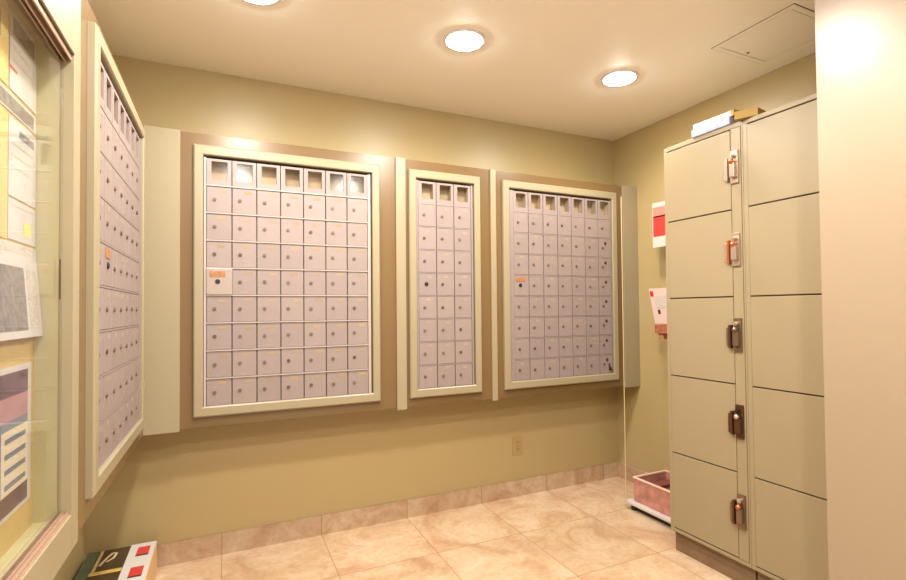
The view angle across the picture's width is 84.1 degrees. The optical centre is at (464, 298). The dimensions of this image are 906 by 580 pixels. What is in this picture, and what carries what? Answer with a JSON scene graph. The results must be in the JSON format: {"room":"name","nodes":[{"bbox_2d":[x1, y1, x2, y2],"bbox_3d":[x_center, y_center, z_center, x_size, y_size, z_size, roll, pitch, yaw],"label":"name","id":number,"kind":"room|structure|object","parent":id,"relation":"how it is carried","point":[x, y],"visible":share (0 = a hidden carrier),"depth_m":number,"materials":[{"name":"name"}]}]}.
{"room":"mail room","nodes":[
{"label":"mail room","id":0,"kind":"room"},
{"bbox_2d":[53,520,86,579],"bbox_3d":[-0.859,0.015,0.349,0.100,2.440,4.300,0,-1,-25],"label":"wall","id":1,"kind":"structure","parent":0,"point":[77,556],"depth_m":2.12,"materials":[{"name":"beige paint"}]},
{"bbox_2d":[0,0,80,579],"bbox_3d":[-0.743,-0.125,0.521,0.255,1.374,1.404,0,-1,-25],"label":"display case","id":2,"kind":"object","parent":1,"relation":"attached to","point":[36,540],"visible":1,"depth_m":1.14,"materials":[{"name":"brown paint"}]},
{"bbox_2d":[0,106,7,238],"bbox_3d":[-0.859,-0.244,0.902,0.002,0.249,0.188,0,-1,-25],"label":"notice","id":3,"kind":"object","parent":2,"relation":"attached to","point":[3,113],"visible":1,"depth_m":0.97,"materials":[{"name":"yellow paper"}]},
{"bbox_2d":[0,0,7,85],"bbox_3d":[-0.861,-0.503,0.906,0.002,0.162,0.185,0,-1,-25],"label":"notice","id":4,"kind":"object","parent":2,"relation":"attached to","point":[3,4],"visible":1,"depth_m":0.97,"materials":[{"name":"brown paper"}]},
{"bbox_2d":[0,362,30,525],"bbox_3d":[-0.863,0.283,0.910,0.002,0.297,0.430,0,-1,-25],"label":"poster","id":5,"kind":"object","parent":2,"relation":"attached to","point":[15,381],"visible":1,"depth_m":1.02,"materials":[{"name":"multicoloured paper"}]},
{"bbox_2d":[0,426,0,491],"bbox_3d":[-0.831,0.311,0.844,0.001,0.143,0.249,0,-1,-25],"label":"print","id":6,"kind":"object","parent":5,"relation":"on","point":[0,426],"depth_m":0.96},
{"bbox_2d":[0,479,26,520],"bbox_3d":[-0.861,0.403,0.906,0.001,0.039,0.391,0,-1,-25],"label":"print","id":7,"kind":"object","parent":5,"relation":"attached to","point":[11,499],"depth_m":1.01},
{"bbox_2d":[0,421,27,500],"bbox_3d":[-0.915,0.325,1.021,0.001,0.125,0.142,0,-1,-25],"label":"print","id":8,"kind":"object","parent":5,"relation":"on","point":[14,435],"depth_m":1.01,"materials":[{"name":"beige paper"}]},
{"bbox_2d":[0,390,27,425],"bbox_3d":[-0.862,0.218,0.910,0.001,0.048,0.391,0,-1,-25],"label":"print","id":9,"kind":"object","parent":5,"relation":"on","point":[13,403],"depth_m":1.01},
{"bbox_2d":[0,368,27,400],"bbox_3d":[-0.863,0.170,0.911,0.001,0.048,0.391,0,-1,-25],"label":"print","id":10,"kind":"object","parent":5,"relation":"on","point":[13,381],"depth_m":1.01},
{"bbox_2d":[1,412,27,434],"bbox_3d":[-0.915,0.253,1.022,0.001,0.018,0.142,0,-1,-25],"label":"print","id":11,"kind":"object","parent":5,"relation":"on","point":[13,423],"depth_m":1.02,"materials":[{"name":"blue paper"}]},
{"bbox_2d":[0,82,35,134],"bbox_3d":[-0.895,-0.393,0.978,0.002,0.038,0.349,0,-1,-25],"label":"notice","id":12,"kind":"object","parent":2,"relation":"attached to","point":[7,99],"visible":1,"depth_m":1.03,"materials":[{"name":"grey paper"}]},
{"bbox_2d":[7,197,34,246],"bbox_3d":[-0.934,-0.159,1.061,0.002,0.082,0.156,0,-1,-25],"label":"notice","id":13,"kind":"object","parent":2,"relation":"attached to","point":[20,218],"visible":1,"depth_m":1.05,"materials":[{"name":"grey paper"}]},
{"bbox_2d":[11,202,32,214],"bbox_3d":[-0.934,-0.189,1.062,0.001,0.005,0.125,0,-1,-25],"label":"print","id":14,"kind":"object","parent":13,"relation":"attached to","point":[17,208],"depth_m":1.05},
{"bbox_2d":[24,222,30,237],"bbox_3d":[-0.946,-0.148,1.085,0.001,0.029,0.039,0,-1,-25],"label":"print","id":15,"kind":"object","parent":13,"relation":"attached to","point":[27,225],"depth_m":1.09,"materials":[{"name":"yellow paper"}]},
{"bbox_2d":[0,239,42,340],"bbox_3d":[-0.874,-0.018,0.951,0.016,0.194,0.399,0,-1,-25],"label":"page","id":16,"kind":"object","parent":2,"relation":"attached to","point":[20,309],"visible":1,"depth_m":1.02,"materials":[{"name":"grey paper"}]},
{"bbox_2d":[0,263,28,332],"bbox_3d":[-0.879,-0.001,0.966,0.001,0.130,0.192,-5,1,-25],"label":"print","id":17,"kind":"object","parent":16,"relation":"attached to","point":[14,304],"depth_m":0.99},
{"bbox_2d":[0,240,32,256],"bbox_3d":[-0.880,-0.103,0.951,0.001,0.016,0.359,-5,1,-25],"label":"print","id":18,"kind":"object","parent":16,"relation":"on","point":[7,248],"depth_m":1.01},
{"bbox_2d":[26,269,40,327],"bbox_3d":[-0.940,0.000,1.094,0.001,0.126,0.060,-5,1,-25],"label":"print","id":19,"kind":"object","parent":16,"relation":"attached to","point":[32,286],"depth_m":1.09},
{"bbox_2d":[8,114,35,208],"bbox_3d":[-0.936,-0.285,1.063,0.002,0.160,0.156,0,-1,-25],"label":"notice","id":20,"kind":"object","parent":2,"relation":"attached to","point":[21,143],"visible":1,"depth_m":1.05,"materials":[{"name":"grey paper"}]},
{"bbox_2d":[12,164,30,178],"bbox_3d":[-0.932,-0.266,1.056,0.001,0.005,0.109,0,-1,-25],"label":"print","id":21,"kind":"object","parent":20,"relation":"on","point":[19,170],"depth_m":1.05},
{"bbox_2d":[12,152,33,169],"bbox_3d":[-0.935,-0.290,1.064,0.001,0.005,0.125,0,-1,-25],"label":"print","id":22,"kind":"object","parent":20,"relation":"on","point":[18,158],"depth_m":1.06},
{"bbox_2d":[12,141,33,159],"bbox_3d":[-0.935,-0.314,1.064,0.001,0.005,0.125,0,-1,-25],"label":"print","id":23,"kind":"object","parent":20,"relation":"on","point":[19,147],"depth_m":1.06},
{"bbox_2d":[19,131,33,149],"bbox_3d":[-0.944,-0.340,1.082,0.001,0.016,0.086,0,-1,-25],"label":"print","id":24,"kind":"object","parent":20,"relation":"on","point":[26,140],"depth_m":1.08},
{"bbox_2d":[9,7,36,114],"bbox_3d":[-0.938,-0.498,1.069,0.002,0.162,0.154,0,-1,-25],"label":"notice","id":25,"kind":"object","parent":2,"relation":"attached to","point":[22,47],"visible":1,"depth_m":1.06,"materials":[{"name":"grey paper"}]},
{"bbox_2d":[13,43,30,68],"bbox_3d":[-0.933,-0.510,1.059,0.001,0.010,0.100,0,-1,-25],"label":"print","id":26,"kind":"object","parent":25,"relation":"on","point":[19,53],"depth_m":1.05},
{"bbox_2d":[13,55,31,80],"bbox_3d":[-0.934,-0.487,1.062,0.001,0.008,0.108,0,-1,-25],"label":"print","id":27,"kind":"object","parent":25,"relation":"attached to","point":[18,63],"depth_m":1.06},
{"bbox_2d":[13,16,34,60],"bbox_3d":[-0.938,-0.552,1.070,0.001,0.036,0.123,0,-1,-25],"label":"print","id":28,"kind":"object","parent":25,"relation":"on","point":[21,36],"depth_m":1.06},
{"bbox_2d":[78,0,143,531],"bbox_3d":[-1.338,-0.092,1.760,0.244,1.372,1.345,0,-1,-25],"label":"mailbox surround frame","id":29,"kind":"structure","parent":1,"relation":"attached to","point":[85,506],"depth_m":1.30,"materials":[{"name":"brown"}]},
{"bbox_2d":[85,21,144,498],"bbox_3d":[-1.250,-0.097,1.677,0.200,1.256,0.876,0,-1,-25],"label":"mailboxes","id":30,"kind":"object","parent":1,"relation":"attached to","point":[115,220],"visible":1,"depth_m":1.57,"materials":[{"name":"brown paint"}]},
{"bbox_2d":[87,55,617,555],"bbox_3d":[-0.338,0.066,3.031,3.340,2.440,0.100,0,-1,-25],"label":"wall","id":31,"kind":"structure","parent":0,"point":[188,483],"depth_m":2.80,"materials":[{"name":"beige paint"}]},
{"bbox_2d":[143,125,179,435],"bbox_3d":[-1.356,-0.084,2.248,0.141,1.371,0.012,0,-1,-25],"label":"trim panel","id":32,"kind":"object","parent":31,"relation":"attached to","point":[162,145],"depth_m":2.24,"materials":[{"name":"brown paint"}]},
{"bbox_2d":[193,144,380,417],"bbox_3d":[-0.885,-0.082,2.564,0.876,1.256,0.201,0,-1,-25],"label":"mailboxes","id":33,"kind":"object","parent":31,"relation":"attached to","point":[286,260],"visible":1,"depth_m":2.46,"materials":[{"name":"brown paint"}]},
{"bbox_2d":[157,461,618,566],"bbox_3d":[-0.302,1.231,2.956,3.140,0.105,0.012,0,-1,-25],"label":"baseboard","id":34,"kind":"structure","parent":31,"relation":"attached to","point":[175,552],"depth_m":2.82,"materials":[{"name":"tile"}]},
{"bbox_2d":[395,157,406,409],"bbox_3d":[-0.345,-0.084,2.728,0.055,1.371,0.012,0,-1,-25],"label":"trim","id":35,"kind":"structure","parent":31,"relation":"attached to","point":[400,198],"depth_m":2.72,"materials":[{"name":"brown paint"}]},
{"bbox_2d":[180,131,624,428],"bbox_3d":[-0.161,-0.086,2.943,2.896,1.359,0.218,0,-1,-25],"label":"mailbox surround frame","id":36,"kind":"structure","parent":31,"relation":"attached to","point":[187,139],"depth_m":2.70,"materials":[{"name":"brown wood"}]},
{"bbox_2d":[408,169,481,398],"bbox_3d":[-0.141,-0.082,2.917,0.439,1.256,0.200,0,-1,-25],"label":"bank","id":37,"kind":"object","parent":31,"relation":"attached to","point":[444,220],"visible":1,"depth_m":2.83,"materials":[{"name":"brown paint"}]},
{"bbox_2d":[490,169,497,400],"bbox_3d":[0.174,-0.084,2.974,0.035,1.371,0.012,0,-1,-25],"label":"trim","id":38,"kind":"structure","parent":31,"relation":"attached to","point":[494,345],"depth_m":2.97,"materials":[{"name":"brown paint"}]},
{"bbox_2d":[512,435,522,455],"bbox_3d":[0.347,0.957,3.272,0.076,0.124,0.009,0,-1,-25],"label":"wall outlet","id":39,"kind":"object","parent":31,"relation":"attached to","point":[517,441],"visible":1,"depth_m":3.27,"materials":[{"name":"brown plastic"}]},
{"bbox_2d":[502,180,618,389],"bbox_3d":[0.592,-0.082,3.265,0.876,1.256,0.200,0,-1,-25],"label":"mailboxes","id":40,"kind":"object","parent":31,"relation":"attached to","point":[560,280],"visible":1,"depth_m":3.17,"materials":[{"name":"brown paint"}]},
{"bbox_2d":[155,477,732,579],"bbox_3d":[0.618,1.284,1.017,3.340,0.100,4.500,0,-1,-25],"label":"floor","id":41,"kind":"structure","parent":0,"point":[586,531],"depth_m":2.53,"materials":[{"name":"tile"}]},
{"bbox_2d":[74,541,156,579],"bbox_3d":[-1.465,1.202,2.096,0.262,0.152,0.430,0,-1,-25],"label":"carton","id":42,"kind":"object","parent":41,"relation":"on","point":[137,561],"visible":1,"depth_m":2.14,"materials":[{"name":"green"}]},
{"bbox_2d":[621,205,670,526],"bbox_3d":[1.226,0.318,2.923,0.346,1.900,0.477,0,-1,-25],"label":"stand","id":43,"kind":"object","parent":41,"relation":"on","point":[635,506],"visible":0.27,"depth_m":2.99,"materials":[{"name":"grey plastic"}]},
{"bbox_2d":[633,470,670,516],"bbox_3d":[1.227,1.142,2.910,0.274,0.144,0.401,0,-1,-25],"label":"bin","id":44,"kind":"object","parent":43,"relation":"on","point":[653,496],"visible":0.46,"depth_m":2.93,"materials":[{"name":"pink"}]},
{"bbox_2d":[651,479,669,487],"bbox_3d":[1.166,1.168,3.035,0.230,0.094,0.070,0,-1,-25],"label":"bundle","id":45,"kind":"object","parent":44,"relation":"in","point":[665,483],"visible":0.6,"depth_m":3.04,"materials":[{"name":"red"}]},
{"bbox_2d":[652,201,665,247],"bbox_3d":[1.235,-0.462,3.078,0.004,0.278,0.212,0,-1,-25],"label":"price card","id":46,"kind":"object","parent":43,"relation":"attached to","point":[658,209],"visible":0.39,"depth_m":3.13,"materials":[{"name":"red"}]},
{"bbox_2d":[655,324,666,338],"bbox_3d":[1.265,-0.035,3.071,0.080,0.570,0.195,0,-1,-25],"label":"holder","id":47,"kind":"object","parent":43,"relation":"attached to","point":[661,329],"visible":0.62,"depth_m":3.10,"materials":[{"name":"brown plastic"}]},
{"bbox_2d":[649,288,666,323],"bbox_3d":[1.230,0.045,3.067,0.052,0.220,0.220,0,-1,-25],"label":"leaflet","id":48,"kind":"object","parent":47,"relation":"in","point":[658,296],"visible":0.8,"depth_m":3.11,"materials":[{"name":"white paper"}]},
{"bbox_2d":[654,295,666,307],"bbox_3d":[1.225,0.018,3.058,0.002,0.079,0.163,-14,5,-25],"label":"print","id":49,"kind":"object","parent":48,"relation":"attached to","point":[661,300],"depth_m":3.09},
{"bbox_2d":[664,121,757,579],"bbox_3d":[1.349,0.245,2.453,0.586,2.023,0.430,0,-1,-25],"label":"locker","id":50,"kind":"object","parent":41,"relation":"on","point":[709,455],"visible":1,"depth_m":2.31,"materials":[{"name":"beige metal"}]},
{"bbox_2d":[692,116,738,137],"bbox_3d":[1.216,-0.786,2.349,0.196,0.036,0.202,0,-1,-25],"label":"parcel","id":51,"kind":"object","parent":50,"relation":"on","point":[729,120],"visible":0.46,"depth_m":2.29,"materials":[{"name":"white cardboard"}]},
{"bbox_2d":[693,109,739,129],"bbox_3d":[1.178,-0.819,2.324,0.087,0.028,0.216,0,-1,-25],"label":"carton","id":52,"kind":"object","parent":51,"relation":"on","point":[729,113],"visible":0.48,"depth_m":2.29,"materials":[{"name":"white cardboard"}]},
{"bbox_2d":[742,93,828,579],"bbox_3d":[1.549,0.235,2.071,0.551,2.023,0.430,0,-1,-25],"label":"locker","id":53,"kind":"object","parent":41,"relation":"on","point":[787,447],"visible":0.57,"depth_m":2.00,"materials":[{"name":"beige metal"}]},
{"bbox_2d":[734,107,765,120],"bbox_3d":[1.238,-0.790,2.166,0.122,0.037,0.086,0,-1,-36],"label":"carton","id":54,"kind":"object","parent":53,"relation":"on","point":[741,115],"visible":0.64,"depth_m":2.14,"materials":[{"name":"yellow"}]},
{"bbox_2d":[88,0,815,140],"bbox_3d":[0.592,-1.255,1.070,3.340,0.100,4.500,0,-1,-25],"label":"ceiling","id":55,"kind":"structure","parent":0,"point":[541,64],"depth_m":2.35,"materials":[{"name":"white paint"}]},
{"bbox_2d":[242,0,280,5],"bbox_3d":[-0.794,-1.165,1.905,0.200,0.017,0.200,0,-1,-25],"label":"recessed light","id":56,"kind":"object","parent":55,"relation":"in","point":[253,2],"visible":1,"depth_m":1.98,"materials":[{"name":"white plastic"}]},
{"bbox_2d":[250,0,272,2],"bbox_3d":[-0.794,-1.165,1.905,0.156,0.017,0.156,0,-1,-25],"label":"diffuser","id":57,"kind":"object","parent":56,"relation":"attached to","point":[251,1],"depth_m":1.96,"materials":[{"name":"white"}]},
{"bbox_2d":[443,28,485,52],"bbox_3d":[0.000,-1.165,2.281,0.200,0.017,0.200,0,-1,-25],"label":"recessed light","id":58,"kind":"object","parent":55,"relation":"in","point":[464,40],"visible":1,"depth_m":2.26,"materials":[{"name":"grey plastic"}]},
{"bbox_2d":[447,32,481,49],"bbox_3d":[0.000,-1.165,2.281,0.156,0.017,0.156,0,-1,-25],"label":"diffuser","id":59,"kind":"object","parent":58,"relation":"attached to","point":[455,40],"depth_m":2.26,"materials":[{"name":"white"}]},
{"bbox_2d":[600,69,638,86],"bbox_3d":[0.826,-1.165,2.673,0.200,0.017,0.200,0,-1,-25],"label":"recessed light","id":60,"kind":"object","parent":55,"relation":"in","point":[618,78],"visible":1,"depth_m":2.65,"materials":[{"name":"grey plastic"}]},
{"bbox_2d":[604,72,634,85],"bbox_3d":[0.826,-1.165,2.673,0.156,0.017,0.156,0,-1,-25],"label":"diffuser","id":61,"kind":"object","parent":60,"relation":"attached to","point":[611,78],"depth_m":2.65,"materials":[{"name":"white plastic"}]},
{"bbox_2d":[711,3,814,64],"bbox_3d":[1.423,-1.185,2.282,0.387,0.005,0.387,0,-1,-25],"label":"ceiling hatch","id":62,"kind":"object","parent":55,"relation":"attached to","point":[790,29],"visible":0.79,"depth_m":2.28,"materials":[{"name":"white paint"}]},
{"bbox_2d":[613,52,816,472],"bbox_3d":[1.542,0.043,2.849,0.100,2.440,1.840,0,-1,-25],"label":"wall","id":63,"kind":"structure","parent":0,"point":[638,156],"depth_m":3.33,"materials":[{"name":"beige paint"}]},
{"bbox_2d":[621,185,639,387],"bbox_3d":[1.138,-0.084,3.432,0.130,1.371,0.012,0,-1,-25],"label":"trim","id":64,"kind":"structure","parent":63,"relation":"attached to","point":[629,194],"depth_m":3.42,"materials":[{"name":"brown paint"}]},
{"bbox_2d":[618,462,646,482],"bbox_3d":[1.319,1.220,3.188,0.012,0.105,0.958,0,-1,-25],"label":"baseboard","id":65,"kind":"structure","parent":63,"relation":"attached to","point":[631,471],"depth_m":3.52,"materials":[{"name":"tile"}]},
{"bbox_2d":[814,0,905,579],"bbox_3d":[2.110,-0.007,0.741,0.880,2.440,2.462,0,-1,-25],"label":"wall","id":66,"kind":"structure","parent":0,"point":[861,44],"depth_m":1.56,"materials":[{"name":"brown paint"}]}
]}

